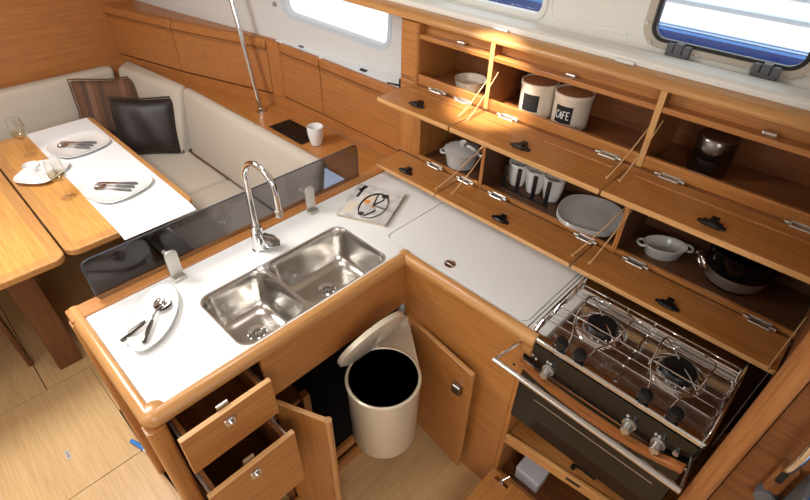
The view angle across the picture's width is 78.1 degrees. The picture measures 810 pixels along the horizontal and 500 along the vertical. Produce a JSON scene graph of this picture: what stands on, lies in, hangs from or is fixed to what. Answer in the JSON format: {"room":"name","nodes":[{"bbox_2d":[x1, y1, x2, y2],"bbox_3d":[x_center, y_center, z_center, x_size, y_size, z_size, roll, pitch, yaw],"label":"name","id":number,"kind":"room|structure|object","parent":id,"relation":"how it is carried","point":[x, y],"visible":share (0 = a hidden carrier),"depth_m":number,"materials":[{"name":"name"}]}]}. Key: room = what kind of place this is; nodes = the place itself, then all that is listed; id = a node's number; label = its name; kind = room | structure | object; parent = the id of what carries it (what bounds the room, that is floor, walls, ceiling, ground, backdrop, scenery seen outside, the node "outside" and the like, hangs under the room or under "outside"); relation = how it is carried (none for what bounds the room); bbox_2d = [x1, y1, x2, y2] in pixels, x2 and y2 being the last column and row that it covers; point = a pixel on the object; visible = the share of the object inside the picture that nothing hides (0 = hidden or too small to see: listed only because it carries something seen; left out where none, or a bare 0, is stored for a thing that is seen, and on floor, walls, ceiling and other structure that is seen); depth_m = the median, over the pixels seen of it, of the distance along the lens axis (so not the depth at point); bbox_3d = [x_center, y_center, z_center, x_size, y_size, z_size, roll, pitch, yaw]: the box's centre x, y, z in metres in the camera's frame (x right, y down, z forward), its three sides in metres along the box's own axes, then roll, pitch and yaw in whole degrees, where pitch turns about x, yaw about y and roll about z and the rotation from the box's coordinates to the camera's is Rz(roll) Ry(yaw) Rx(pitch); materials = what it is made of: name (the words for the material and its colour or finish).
{"room":"ship interior","nodes":[
{"label":"ship interior","id":0,"kind":"room"},
{"bbox_2d":[0,0,125,88],"bbox_3d":[-2.756,-1.008,2.759,0.040,2.210,3.350,32,48,32],"label":"wall","id":1,"kind":"structure","parent":0,"point":[40,39],"depth_m":3.16,"materials":[{"name":"brown wood"}]},
{"bbox_2d":[0,233,177,491],"bbox_3d":[-0.933,1.041,2.107,5.250,0.036,3.350,32,48,32],"label":"floor","id":2,"kind":"structure","parent":0,"point":[144,238],"depth_m":2.76,"materials":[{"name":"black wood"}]},
{"bbox_2d":[0,306,46,415],"bbox_3d":[-2.853,0.646,2.489,1.638,0.020,1.448,32,48,32],"label":"floor panel","id":3,"kind":"object","parent":2,"relation":"on","point":[20,383],"visible":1,"depth_m":2.50,"materials":[{"name":"brown wood"}]},
{"bbox_2d":[0,316,33,366],"bbox_3d":[-2.349,0.363,2.447,0.750,0.490,0.554,32,48,32],"label":"bench","id":4,"kind":"object","parent":3,"relation":"on","point":[5,329],"visible":1,"depth_m":2.45,"materials":[{"name":"brown wood"}]},
{"bbox_2d":[0,367,141,499],"bbox_3d":[-1.966,1.115,1.936,0.636,0.020,1.650,32,48,32],"label":"floor panel","id":5,"kind":"object","parent":2,"relation":"on","point":[77,415],"visible":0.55,"depth_m":2.24,"materials":[{"name":"brown wood"}]},
{"bbox_2d":[64,450,71,459],"bbox_3d":[-1.482,0.899,2.194,0.055,0.006,0.018,32,48,32],"label":"handle","id":6,"kind":"object","parent":5,"relation":"on","point":[67,453],"visible":1,"depth_m":2.19,"materials":[{"name":"silver metal"}]},
{"bbox_2d":[129,439,145,452],"bbox_3d":[-1.166,0.872,2.210,0.142,0.033,0.030,16,41,17],"label":"hose","id":7,"kind":"object","parent":5,"relation":"on","point":[137,444],"visible":0.46,"depth_m":2.21,"materials":[{"name":"blue plastic"}]},
{"bbox_2d":[0,235,165,389],"bbox_3d":[-2.049,0.137,3.138,1.638,0.020,0.848,32,48,32],"label":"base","id":8,"kind":"object","parent":2,"relation":"on","point":[65,286],"visible":0.39,"depth_m":3.03,"materials":[{"name":"brown wood"}]},
{"bbox_2d":[0,117,192,369],"bbox_3d":[-1.961,0.059,2.617,1.350,0.761,1.356,32,48,32],"label":"table","id":9,"kind":"object","parent":8,"relation":"on","point":[29,213],"visible":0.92,"depth_m":2.30,"materials":[{"name":"brown wood"}]},
{"bbox_2d":[13,159,68,183],"bbox_3d":[-1.851,-0.393,2.552,0.210,0.026,0.240,3,39,2],"label":"dish","id":10,"kind":"object","parent":9,"relation":"on","point":[21,177],"visible":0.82,"depth_m":2.54,"materials":[{"name":"white ceramic"}]},
{"bbox_2d":[21,161,40,175],"bbox_3d":[-1.905,-0.417,2.554,0.080,0.047,0.080,32,48,32],"label":"cup","id":11,"kind":"object","parent":10,"relation":"on","point":[29,168],"visible":0.82,"depth_m":2.54,"materials":[{"name":"white ceramic"}]},
{"bbox_2d":[35,165,55,178],"bbox_3d":[-1.814,-0.393,2.527,0.080,0.047,0.080,32,48,32],"label":"cup","id":12,"kind":"object","parent":10,"relation":"on","point":[49,169],"visible":0.86,"depth_m":2.52,"materials":[{"name":"white"}]},
{"bbox_2d":[26,118,195,239],"bbox_3d":[-1.596,-0.431,2.633,1.375,0.014,0.334,32,48,32],"label":"table runner","id":13,"kind":"object","parent":9,"relation":"on","point":[157,204],"visible":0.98,"depth_m":2.51,"materials":[{"name":"white fabric"}]},
{"bbox_2d":[46,131,109,157],"bbox_3d":[-1.822,-0.587,2.793,0.293,0.020,0.300,32,48,32],"label":"dinner plate","id":14,"kind":"object","parent":13,"relation":"on","point":[101,139],"visible":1,"depth_m":2.80,"materials":[{"name":"white ceramic"}]},
{"bbox_2d":[57,145,89,148],"bbox_3d":[-1.835,-0.572,2.767,0.189,0.016,0.034,4,39,3],"label":"spoon","id":15,"kind":"object","parent":14,"relation":"on","point":[58,146],"visible":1,"depth_m":2.76,"materials":[{"name":"silver metal"}]},
{"bbox_2d":[58,143,93,145],"bbox_3d":[-1.839,-0.590,2.789,0.200,0.016,0.024,2,39,1],"label":"fork","id":16,"kind":"object","parent":14,"relation":"on","point":[59,143],"visible":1,"depth_m":2.79,"materials":[{"name":"silver metal"}]},
{"bbox_2d":[60,141,96,142],"bbox_3d":[-1.838,-0.607,2.811,0.202,0.016,0.017,0,39,-1],"label":"knife","id":17,"kind":"object","parent":14,"relation":"on","point":[63,141],"visible":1,"depth_m":2.81,"materials":[{"name":"silver metal"}]},
{"bbox_2d":[81,169,152,202],"bbox_3d":[-1.417,-0.315,2.469,0.284,0.020,0.292,20,43,21],"label":"dinner plate","id":18,"kind":"object","parent":13,"relation":"on","point":[144,180],"visible":1,"depth_m":2.48,"materials":[{"name":"white ceramic"}]},
{"bbox_2d":[94,186,131,190],"bbox_3d":[-1.431,-0.299,2.443,0.189,0.016,0.034,4,39,3],"label":"spoon","id":19,"kind":"object","parent":18,"relation":"on","point":[96,187],"visible":1,"depth_m":2.44,"materials":[{"name":"silver metal"}]},
{"bbox_2d":[93,184,134,187],"bbox_3d":[-1.434,-0.317,2.465,0.200,0.016,0.024,2,39,1],"label":"fork","id":20,"kind":"object","parent":18,"relation":"on","point":[97,185],"visible":1,"depth_m":2.46,"materials":[{"name":"silver metal"}]},
{"bbox_2d":[97,182,137,183],"bbox_3d":[-1.433,-0.335,2.487,0.202,0.016,0.017,0,39,-1],"label":"knife","id":21,"kind":"object","parent":18,"relation":"on","point":[97,182],"visible":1,"depth_m":2.48,"materials":[{"name":"silver metal"}]},
{"bbox_2d":[91,365,120,411],"bbox_3d":[-1.262,0.544,2.659,0.358,0.020,0.648,32,48,32],"label":"floor panel","id":22,"kind":"object","parent":2,"relation":"on","point":[94,369],"visible":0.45,"depth_m":2.49,"materials":[{"name":"brown wood"}]},
{"bbox_2d":[70,451,181,499],"bbox_3d":[-0.668,1.901,1.004,2.918,0.020,1.720,32,48,32],"label":"floor panel","id":23,"kind":"object","parent":2,"relation":"on","point":[137,478],"visible":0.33,"depth_m":2.10,"materials":[{"name":"brown wood"}]},
{"bbox_2d":[49,148,274,256],"bbox_3d":[-1.923,0.258,2.676,2.340,0.378,2.500,32,48,32],"label":"settee base","id":24,"kind":"object","parent":2,"relation":"on","point":[166,238],"visible":0.05,"depth_m":3.04,"materials":[{"name":"brown wood"}]},
{"bbox_2d":[117,135,225,194],"bbox_3d":[-1.639,-0.550,3.273,1.102,0.130,0.445,32,48,32],"label":"seat cushion","id":25,"kind":"object","parent":24,"relation":"on","point":[185,170],"visible":0.13,"depth_m":3.11,"materials":[{"name":"beige fabric"}]},
{"bbox_2d":[67,76,139,136],"bbox_3d":[-1.937,-0.943,3.321,0.469,0.414,0.192,-18,43,-22],"label":"striped pillow","id":26,"kind":"object","parent":25,"relation":"on","point":[91,96],"visible":0.44,"depth_m":3.23,"materials":[{"name":"brown fabric"}]},
{"bbox_2d":[107,96,183,153],"bbox_3d":[-1.648,-0.791,3.190,0.424,0.364,0.188,-6,40,-9],"label":"leather pillow","id":27,"kind":"object","parent":25,"relation":"on","point":[145,126],"visible":0.93,"depth_m":3.13,"materials":[{"name":"brown leather"}]},
{"bbox_2d":[119,61,191,152],"bbox_3d":[-1.707,-0.972,3.370,0.752,0.420,0.194,28,46,29],"label":"cushion","id":28,"kind":"object","parent":25,"relation":"on","point":[147,83],"visible":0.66,"depth_m":3.22,"materials":[{"name":"beige fabric"}]},
{"bbox_2d":[183,88,324,209],"bbox_3d":[-0.899,-0.540,2.863,1.349,0.418,0.137,32,48,32],"label":"cushion","id":29,"kind":"object","parent":25,"relation":"on","point":[223,138],"visible":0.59,"depth_m":2.79,"materials":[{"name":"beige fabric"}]},
{"bbox_2d":[166,180,273,249],"bbox_3d":[-0.928,-0.103,2.743,0.872,0.130,0.445,32,48,32],"label":"seat cushion","id":30,"kind":"object","parent":24,"relation":"on","point":[204,227],"visible":0.27,"depth_m":2.75,"materials":[{"name":"beige fabric"}]},
{"bbox_3d":[-2.710,-0.180,2.788,0.420,0.130,1.915,32,48,32],"label":"seat cushion","id":31,"kind":"object","parent":24,"relation":"on","visible":0},
{"bbox_2d":[0,65,114,140],"bbox_3d":[-2.773,-0.586,2.858,0.142,0.400,2.264,32,48,32],"label":"cushion","id":32,"kind":"object","parent":31,"relation":"on","point":[48,102],"visible":0.48,"depth_m":3.15,"materials":[{"name":"beige fabric"}]},
{"bbox_2d":[193,303,481,499],"bbox_3d":[0.546,1.186,1.918,2.800,0.020,1.625,32,48,32],"label":"floor panel","id":33,"kind":"object","parent":2,"relation":"on","point":[423,471],"depth_m":2.15,"materials":[{"name":"brown wood"}]},
{"bbox_2d":[69,265,474,499],"bbox_3d":[-0.227,0.472,2.023,0.940,0.930,1.455,32,48,32],"label":"base cabinet","id":34,"kind":"object","parent":33,"relation":"on","point":[282,425],"visible":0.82,"depth_m":1.67,"materials":[{"name":"brown wood"}]},
{"bbox_2d":[65,165,588,428],"bbox_3d":[-0.134,0.147,1.710,1.117,0.111,1.510,32,48,32],"label":"countertop","id":35,"kind":"structure","parent":34,"relation":"on","point":[510,283],"depth_m":1.67,"materials":[{"name":"white laminate"}]},
{"bbox_2d":[126,284,178,350],"bbox_3d":[-0.771,0.205,1.536,0.136,0.018,0.284,-5,39,-8],"label":"serving dish","id":36,"kind":"object","parent":35,"relation":"on","point":[163,320],"visible":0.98,"depth_m":1.54,"materials":[{"name":"white ceramic"}]},
{"bbox_2d":[120,300,171,341],"bbox_3d":[-0.782,0.212,1.514,0.034,0.013,0.189,18,42,20],"label":"spoon","id":37,"kind":"object","parent":36,"relation":"on","point":[168,303],"visible":1,"depth_m":1.50,"materials":[{"name":"silver metal"}]},
{"bbox_2d":[141,297,164,343],"bbox_3d":[-0.766,0.210,1.516,0.034,0.013,0.189,-3,39,-5],"label":"spoon","id":38,"kind":"object","parent":36,"relation":"on","point":[157,302],"visible":1,"depth_m":1.50,"materials":[{"name":"silver metal"}]},
{"bbox_2d":[81,145,358,295],"bbox_3d":[-0.559,-0.123,1.828,0.092,0.166,1.106,32,48,32],"label":"screen","id":39,"kind":"object","parent":35,"relation":"on","point":[171,258],"visible":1,"depth_m":1.68,"materials":[{"name":"plastic"}]},
{"bbox_2d":[242,160,282,253],"bbox_3d":[-0.464,-0.129,1.666,0.190,0.384,0.085,32,48,32],"label":"faucet","id":40,"kind":"object","parent":35,"relation":"on","point":[261,241],"visible":1,"depth_m":1.67,"materials":[{"name":"silver metal"}]},
{"bbox_2d":[200,227,385,363],"bbox_3d":[-0.364,0.153,1.747,0.296,0.148,0.606,32,48,32],"label":"sink","id":41,"kind":"object","parent":35,"relation":"in","point":[250,307],"visible":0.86,"depth_m":1.78,"materials":[{"name":"silver metal"}]},
{"bbox_2d":[336,183,405,226],"bbox_3d":[-0.135,-0.189,2.034,0.212,0.021,0.238,13,41,14],"label":"magazine","id":42,"kind":"object","parent":35,"relation":"on","point":[366,203],"visible":1,"depth_m":2.02,"materials":[{"name":"beige paper"}]},
{"bbox_2d":[342,194,377,212],"bbox_3d":[-0.181,-0.186,2.022,0.100,0.001,0.150,13,41,14],"label":"picture","id":43,"kind":"object","parent":42,"relation":"on","point":[355,203],"depth_m":2.02,"materials":[{"name":"beige paper"}]},
{"bbox_2d":[358,193,387,217],"bbox_3d":[-0.127,-0.178,2.013,0.111,0.012,0.184,13,41,14],"label":"picture","id":44,"kind":"object","parent":42,"relation":"on","point":[370,205],"depth_m":2.01,"materials":[{"name":"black paper"}]},
{"bbox_2d":[376,82,809,374],"bbox_3d":[0.578,-0.222,1.823,1.620,0.368,0.447,32,48,32],"label":"locker","id":45,"kind":"object","parent":35,"relation":"on","point":[758,328],"visible":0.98,"depth_m":1.72,"materials":[{"name":"brown wood"}]},
{"bbox_2d":[439,140,481,170],"bbox_3d":[0.248,-0.422,2.175,0.171,0.117,0.160,32,48,32],"label":"casserole","id":46,"kind":"object","parent":45,"relation":"in","point":[458,153],"visible":0.9,"depth_m":2.14,"materials":[{"name":"grey ceramic"}]},
{"bbox_2d":[509,158,529,186],"bbox_3d":[0.469,-0.319,2.066,0.088,0.103,0.088,32,48,32],"label":"mug","id":47,"kind":"object","parent":45,"relation":"in","point":[514,165],"visible":0.54,"depth_m":2.05,"materials":[{"name":"white ceramic"}]},
{"bbox_2d":[501,163,551,206],"bbox_3d":[0.482,-0.260,1.990,0.220,0.108,0.011,32,48,32],"label":"mug rack","id":48,"kind":"object","parent":45,"relation":"on","point":[519,174],"visible":1,"depth_m":1.99,"materials":[{"name":"black plastic"}]},
{"bbox_2d":[525,165,547,193],"bbox_3d":[0.527,-0.282,2.022,0.088,0.103,0.088,32,48,32],"label":"mug","id":49,"kind":"object","parent":45,"relation":"in","point":[531,172],"visible":0.59,"depth_m":2.00,"materials":[{"name":"white ceramic"}]},
{"bbox_2d":[543,173,565,202],"bbox_3d":[0.586,-0.245,1.978,0.088,0.103,0.088,32,48,32],"label":"mug","id":50,"kind":"object","parent":45,"relation":"in","point":[558,184],"visible":0.73,"depth_m":1.96,"materials":[{"name":"white ceramic"}]},
{"bbox_2d":[556,211,616,236],"bbox_3d":[0.700,-0.123,1.897,0.246,0.020,0.249,32,48,32],"label":"plate","id":51,"kind":"object","parent":45,"relation":"in","point":[556,211],"visible":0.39,"depth_m":1.81,"materials":[{"name":"grey ceramic"}]},
{"bbox_2d":[557,208,616,234],"bbox_3d":[0.700,-0.129,1.893,0.247,0.020,0.250,32,48,32],"label":"plate","id":52,"kind":"object","parent":51,"relation":"on","point":[557,208],"visible":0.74,"depth_m":1.81,"materials":[{"name":"grey ceramic"}]},
{"bbox_2d":[557,194,623,233],"bbox_3d":[0.701,-0.134,1.889,0.248,0.020,0.251,32,48,32],"label":"plate","id":53,"kind":"object","parent":52,"relation":"on","point":[589,213],"visible":0.96,"depth_m":1.90,"materials":[{"name":"grey ceramic"}]},
{"bbox_2d":[636,235,694,260],"bbox_3d":[0.895,-0.002,1.730,0.189,0.049,0.099,6,39,6],"label":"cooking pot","id":54,"kind":"object","parent":45,"relation":"on","point":[658,247],"visible":1,"depth_m":1.73,"materials":[{"name":"grey ceramic"}]},
{"bbox_2d":[696,243,777,295],"bbox_3d":[1.074,0.049,1.604,0.245,0.134,0.212,32,48,32],"label":"cooking pot","id":55,"kind":"object","parent":45,"relation":"on","point":[731,272],"visible":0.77,"depth_m":1.56,"materials":[{"name":"black"}]},
{"bbox_2d":[337,311,421,458],"bbox_3d":[-0.043,0.453,1.821,0.289,0.600,0.387,32,48,32],"label":"waste bin","id":56,"kind":"object","parent":34,"relation":"in","point":[383,378],"visible":1,"depth_m":1.75,"materials":[{"name":"beige plastic"}]},
{"bbox_2d":[405,266,528,479],"bbox_3d":[0.265,0.228,2.289,1.038,0.990,0.752,32,48,32],"label":"base cabinet","id":57,"kind":"object","parent":33,"relation":"on","point":[473,338],"visible":0.34,"depth_m":1.81,"materials":[{"name":"brown wood"}]},
{"bbox_2d":[465,364,767,499],"bbox_3d":[0.647,0.715,1.724,0.577,0.960,0.815,32,48,32],"label":"base cabinet","id":58,"kind":"object","parent":33,"relation":"on","point":[562,483],"visible":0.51,"depth_m":1.81,"materials":[{"name":"brown wood"}]},
{"bbox_2d":[515,456,549,492],"bbox_3d":[0.514,0.906,2.027,0.109,0.076,0.084,32,48,32],"label":"plastic box","id":59,"kind":"object","parent":58,"relation":"on","point":[528,472],"visible":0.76,"depth_m":2.00,"materials":[{"name":"grey plastic"}]},
{"bbox_2d":[570,464,575,469],"bbox_3d":[0.591,0.762,1.755,0.018,0.015,0.018,32,48,32],"label":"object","id":60,"kind":"object","parent":58,"relation":"on","point":[573,466],"visible":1,"depth_m":1.75,"materials":[{"name":"black plastic"}]},
{"bbox_2d":[575,463,595,479],"bbox_3d":[0.640,0.764,1.752,0.086,0.019,0.043,32,48,32],"label":"black latch","id":61,"kind":"object","parent":58,"relation":"on","point":[577,466],"visible":0.23,"depth_m":1.74,"materials":[{"name":"black plastic"}]},
{"bbox_2d":[509,421,710,499],"bbox_3d":[0.750,0.713,1.848,0.560,0.020,0.500,32,48,32],"label":"shelf","id":62,"kind":"object","parent":58,"relation":"attached to","point":[520,431],"depth_m":1.77,"materials":[{"name":"brown wood"}]},
{"bbox_2d":[492,276,750,499],"bbox_3d":[0.632,0.444,1.573,0.570,0.490,0.482,32,48,32],"label":"stove","id":63,"kind":"object","parent":58,"relation":"in","point":[632,396],"visible":0.97,"depth_m":1.45,"materials":[{"name":"silver metal"}]},
{"bbox_2d":[534,276,750,441],"bbox_3d":[0.681,0.293,1.470,0.517,0.071,0.325,32,48,32],"label":"cooktop","id":64,"kind":"object","parent":63,"relation":"in","point":[666,389],"depth_m":1.44,"materials":[{"name":"silver metal"}]},
{"bbox_2d":[138,0,231,26],"bbox_3d":[-1.385,-1.880,2.879,1.010,0.960,0.230,32,48,32],"label":"wall","id":65,"kind":"structure","parent":0,"point":[217,11],"depth_m":3.00,"materials":[{"name":"grey paint"}]},
{"bbox_2d":[227,0,402,156],"bbox_3d":[-0.434,-1.178,2.510,1.430,1.550,0.040,25,45,27],"label":"wall","id":66,"kind":"structure","parent":0,"point":[260,17],"depth_m":2.58,"materials":[{"name":"grey paint"}]},
{"bbox_2d":[106,0,275,40],"bbox_3d":[-1.297,-1.420,3.069,1.432,0.020,0.184,21,43,23],"label":"trim","id":67,"kind":"structure","parent":66,"relation":"attached to","point":[132,5],"depth_m":3.09,"materials":[{"name":"brown wood"}]},
{"bbox_2d":[159,74,385,178],"bbox_3d":[-0.949,-0.861,3.002,2.390,0.020,0.296,30,47,31],"label":"shelf","id":68,"kind":"object","parent":66,"relation":"attached to","point":[343,163],"visible":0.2,"depth_m":2.71,"materials":[{"name":"brown wood"}]},
{"bbox_2d":[229,0,266,113],"bbox_3d":[-0.919,-1.384,2.575,0.312,1.335,0.060,32,48,32],"label":"pole","id":69,"kind":"object","parent":68,"relation":"on","point":[261,110],"visible":1,"depth_m":2.77,"materials":[{"name":"silver metal"}]},
{"bbox_2d":[103,5,399,157],"bbox_3d":[-0.933,-1.043,2.909,2.446,0.380,0.197,25,45,26],"label":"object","id":70,"kind":"object","parent":68,"relation":"on","point":[342,99],"visible":0.88,"depth_m":2.87,"materials":[{"name":"brown wood"}]},
{"bbox_2d":[269,119,309,144],"bbox_3d":[-0.600,-0.650,2.729,0.300,0.008,0.140,32,48,32],"label":"vent grille","id":71,"kind":"object","parent":68,"relation":"attached to","point":[288,128],"visible":0.77,"depth_m":2.73,"materials":[{"name":"black plastic"}]},
{"bbox_2d":[306,123,323,145],"bbox_3d":[-0.463,-0.596,2.593,0.086,0.100,0.086,32,48,32],"label":"cup","id":72,"kind":"object","parent":68,"relation":"on","point":[315,131],"visible":1,"depth_m":2.57,"materials":[{"name":"white ceramic"}]},
{"bbox_2d":[280,0,392,49],"bbox_3d":[-0.340,-1.192,2.401,0.731,0.328,0.033,25,45,27],"label":"window","id":73,"kind":"structure","parent":66,"relation":"in","point":[386,44],"depth_m":2.44,"materials":[{"name":"grey"}]},
{"bbox_2d":[275,40,400,87],"bbox_3d":[-0.292,-0.953,2.526,1.025,0.015,0.160,32,48,32],"label":"trim","id":74,"kind":"structure","parent":66,"relation":"attached to","point":[384,76],"depth_m":2.44,"materials":[{"name":"white paint"}]},
{"bbox_2d":[387,78,400,87],"bbox_3d":[-0.018,-0.747,2.240,0.124,0.035,0.043,19,42,21],"label":"plug","id":75,"kind":"object","parent":74,"relation":"on","point":[399,84],"visible":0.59,"depth_m":2.25,"materials":[{"name":"black plastic"}]},
{"bbox_2d":[443,0,809,88],"bbox_3d":[0.983,-0.732,1.262,3.200,0.620,0.040,32,48,32],"label":"wall","id":76,"kind":"structure","parent":0,"point":[629,16],"depth_m":1.62,"materials":[{"name":"white paint"}]},
{"bbox_2d":[452,0,547,19],"bbox_3d":[0.300,-1.041,1.846,0.570,0.262,0.034,32,48,32],"label":"window","id":77,"kind":"structure","parent":76,"relation":"in","point":[533,16],"depth_m":1.84,"materials":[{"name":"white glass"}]},
{"bbox_2d":[342,0,809,283],"bbox_3d":[0.440,-0.557,1.710,2.000,0.288,0.471,32,48,32],"label":"locker","id":78,"kind":"object","parent":76,"relation":"attached to","point":[634,148],"visible":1,"depth_m":1.54,"materials":[{"name":"brown wood"}]},
{"bbox_2d":[454,73,486,91],"bbox_3d":[0.263,-0.672,2.014,0.132,0.040,0.132,32,48,32],"label":"bowl","id":79,"kind":"object","parent":78,"relation":"on","point":[473,82],"visible":0.86,"depth_m":2.04,"materials":[{"name":"beige ceramic"}]},
{"bbox_2d":[494,26,509,32],"bbox_3d":[0.334,-0.762,1.724,0.060,0.010,0.017,32,48,32],"label":"clip","id":80,"kind":"object","parent":78,"relation":"on","point":[498,28],"visible":1,"depth_m":1.72,"materials":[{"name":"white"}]},
{"bbox_2d":[518,74,559,117],"bbox_3d":[0.482,-0.556,1.811,0.134,0.124,0.134,32,48,32],"label":"canister","id":81,"kind":"object","parent":78,"relation":"on","point":[537,95],"visible":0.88,"depth_m":1.77,"materials":[{"name":"beige ceramic"}]},
{"bbox_2d":[550,84,595,130],"bbox_3d":[0.579,-0.493,1.736,0.134,0.124,0.134,32,48,32],"label":"canister","id":82,"kind":"object","parent":78,"relation":"on","point":[572,105],"visible":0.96,"depth_m":1.69,"materials":[{"name":"beige ceramic"}]},
{"bbox_2d":[615,57,635,65],"bbox_3d":[0.655,-0.560,1.484,0.060,0.010,0.017,32,48,32],"label":"clip","id":83,"kind":"object","parent":78,"relation":"on","point":[621,60],"visible":1,"depth_m":1.48,"materials":[{"name":"white plastic"}]},
{"bbox_2d":[686,127,740,178],"bbox_3d":[0.928,-0.292,1.505,0.114,0.116,0.114,32,48,32],"label":"mill","id":84,"kind":"object","parent":78,"relation":"on","point":[713,151],"visible":0.94,"depth_m":1.47,"materials":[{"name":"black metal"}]},
{"bbox_2d":[550,0,627,35],"bbox_3d":[0.608,-0.894,1.565,0.296,0.364,0.012,32,48,32],"label":"trim","id":85,"kind":"structure","parent":76,"relation":"attached to","point":[552,14],"depth_m":1.67,"materials":[{"name":"white plastic"}]},
{"bbox_2d":[388,0,809,110],"bbox_3d":[0.961,-0.489,1.436,3.200,0.082,0.308,32,48,32],"label":"trim","id":86,"kind":"structure","parent":76,"relation":"attached to","point":[779,92],"depth_m":1.50,"materials":[{"name":"white plastic"}]},
{"bbox_2d":[644,0,809,81],"bbox_3d":[0.907,-0.649,1.364,0.474,0.309,0.046,32,48,32],"label":"window","id":87,"kind":"structure","parent":76,"relation":"in","point":[760,68],"depth_m":1.45,"materials":[{"name":"beige plastic"}]},
{"bbox_2d":[697,306,809,473],"bbox_3d":[1.046,0.490,1.512,0.018,1.590,0.788,32,48,32],"label":"wall","id":88,"kind":"structure","parent":0,"point":[804,329],"depth_m":1.51,"materials":[{"name":"brown wood"}]},
{"bbox_2d":[707,381,809,499],"bbox_3d":[1.177,0.681,0.788,1.144,2.210,0.020,32,48,32],"label":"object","id":89,"kind":"structure","parent":0,"point":[789,433],"depth_m":1.06,"materials":[{"name":"brown wood"}]},
{"bbox_2d":[677,331,809,499],"bbox_3d":[0.739,0.418,1.100,0.045,2.210,0.042,32,48,32],"label":"trim","id":90,"kind":"structure","parent":89,"relation":"attached to","point":[792,377],"depth_m":1.03,"materials":[{"name":"brown wood"}]},
{"bbox_2d":[753,463,800,499],"bbox_3d":[0.801,0.503,1.074,0.044,0.147,0.025,32,48,32],"label":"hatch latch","id":91,"kind":"object","parent":89,"relation":"attached to","point":[777,481],"visible":0.77,"depth_m":1.08,"materials":[{"name":"brown wood"}]},
{"bbox_2d":[780,442,809,473],"bbox_3d":[0.786,0.389,0.979,0.019,0.187,0.057,27,45,28],"label":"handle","id":92,"kind":"object","parent":89,"relation":"attached to","point":[788,466],"visible":1,"depth_m":0.98,"materials":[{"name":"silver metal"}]},
{"bbox_2d":[783,475,809,499],"bbox_3d":[0.838,0.559,1.020,0.108,0.175,0.074,32,48,32],"label":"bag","id":93,"kind":"object","parent":89,"relation":"hanging from","point":[802,491],"visible":1,"depth_m":1.01,"materials":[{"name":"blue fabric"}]},
{"label":"outside","id":94,"kind":"structure","parent":0,"visible":0},
{"bbox_2d":[290,0,809,64],"bbox_3d":[1.284,-1.669,3.122,7.000,2.400,0.415,32,48,32],"label":"window","id":95,"kind":"structure","parent":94,"point":[778,31],"depth_m":2.65,"materials":[{"name":"white"}]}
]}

